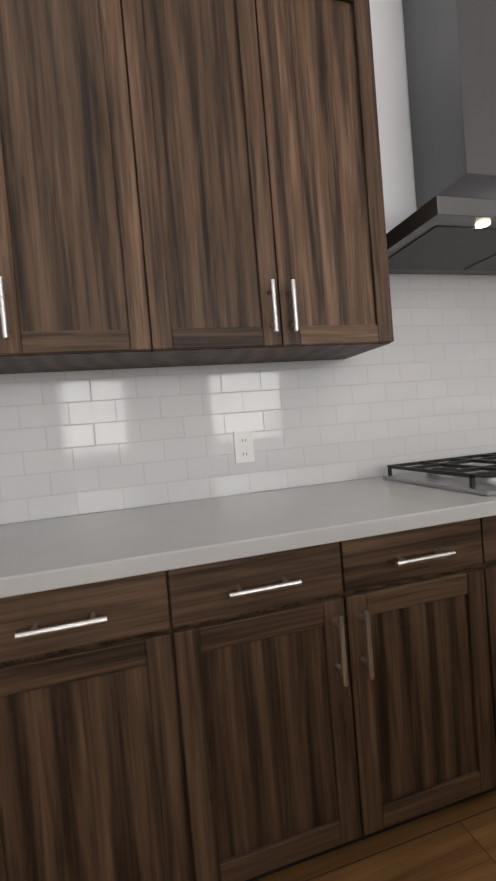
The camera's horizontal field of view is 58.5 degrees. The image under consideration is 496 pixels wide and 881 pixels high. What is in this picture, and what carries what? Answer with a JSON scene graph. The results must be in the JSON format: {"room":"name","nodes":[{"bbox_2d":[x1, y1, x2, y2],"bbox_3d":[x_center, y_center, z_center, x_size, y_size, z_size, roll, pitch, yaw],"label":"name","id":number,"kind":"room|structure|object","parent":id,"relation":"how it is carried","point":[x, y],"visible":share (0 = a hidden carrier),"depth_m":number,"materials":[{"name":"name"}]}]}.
{"room":"kitchen","nodes":[
{"label":"kitchen","id":0,"kind":"room"},
{"bbox_2d":[7,0,481,523],"bbox_3d":[1.494,-0.616,2.139,7.250,3.170,0.100,-5,2,-16],"label":"wall","id":1,"kind":"structure","parent":0,"point":[392,100],"depth_m":1.83,"materials":[{"name":"white paint"}]},
{"bbox_2d":[0,0,179,373],"bbox_3d":[-0.734,-0.785,1.275,0.898,1.136,0.339,-5,2,-16],"label":"upper cabinet","id":2,"kind":"object","parent":1,"relation":"attached to","point":[86,284],"depth_m":1.19,"materials":[{"name":"brown wood"}]},
{"bbox_2d":[0,274,495,523],"bbox_3d":[0.425,-0.286,1.781,4.723,0.884,0.008,-5,2,-16],"label":"backsplash","id":3,"kind":"structure","parent":1,"relation":"attached to","point":[421,386],"depth_m":1.67,"materials":[{"name":"tile"}]},
{"bbox_2d":[233,431,254,462],"bbox_3d":[-0.014,0.024,1.651,0.072,0.116,0.007,-5,2,-16],"label":"electrical outlet","id":4,"kind":"object","parent":3,"relation":"attached to","point":[244,446],"visible":1,"depth_m":1.65,"materials":[{"name":"white plastic"}]},
{"bbox_2d":[148,0,393,366],"bbox_3d":[-0.015,-0.852,1.479,0.839,1.136,0.339,-5,2,-16],"label":"upper cabinet","id":5,"kind":"object","parent":1,"relation":"attached to","point":[190,182],"depth_m":1.33,"materials":[{"name":"brown wood"}]},
{"bbox_2d":[386,0,495,274],"bbox_3d":[0.878,-1.417,1.639,0.930,1.434,0.490,-5,2,-16],"label":"range hood","id":6,"kind":"object","parent":1,"relation":"attached to","point":[448,226],"visible":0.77,"depth_m":1.60,"materials":[{"name":"silver metal"}]},
{"bbox_2d":[254,790,495,880],"bbox_3d":[2.705,1.050,-1.687,7.400,0.100,8.450,-5,2,-16],"label":"floor","id":7,"kind":"structure","parent":0,"point":[456,842],"depth_m":1.18,"materials":[{"name":"brown wood"}]},
{"bbox_2d":[0,565,227,880],"bbox_3d":[-0.611,0.744,1.178,0.917,0.872,0.619,-5,2,-16],"label":"base cabinet","id":8,"kind":"object","parent":7,"relation":"on","point":[110,769],"depth_m":0.95,"materials":[{"name":"brown wood"}]},
{"bbox_2d":[0,476,495,597],"bbox_3d":[0.548,0.178,1.480,4.734,0.040,0.663,-5,2,-16],"label":"countertop","id":9,"kind":"structure","parent":8,"relation":"on","point":[40,555],"depth_m":1.06,"materials":[{"name":"stone"}]},
{"bbox_2d":[383,452,495,495],"bbox_3d":[1.027,0.086,1.605,0.900,0.054,0.515,-5,2,-16],"label":"cooktop","id":10,"kind":"object","parent":9,"relation":"in","point":[454,473],"visible":1,"depth_m":1.53,"materials":[{"name":"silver metal"}]},
{"bbox_2d":[200,516,495,880],"bbox_3d":[0.179,0.671,1.402,0.969,0.872,0.619,-5,2,-16],"label":"base cabinet","id":11,"kind":"object","parent":7,"relation":"on","point":[252,718],"depth_m":1.10,"materials":[{"name":"brown wood"}]}
]}

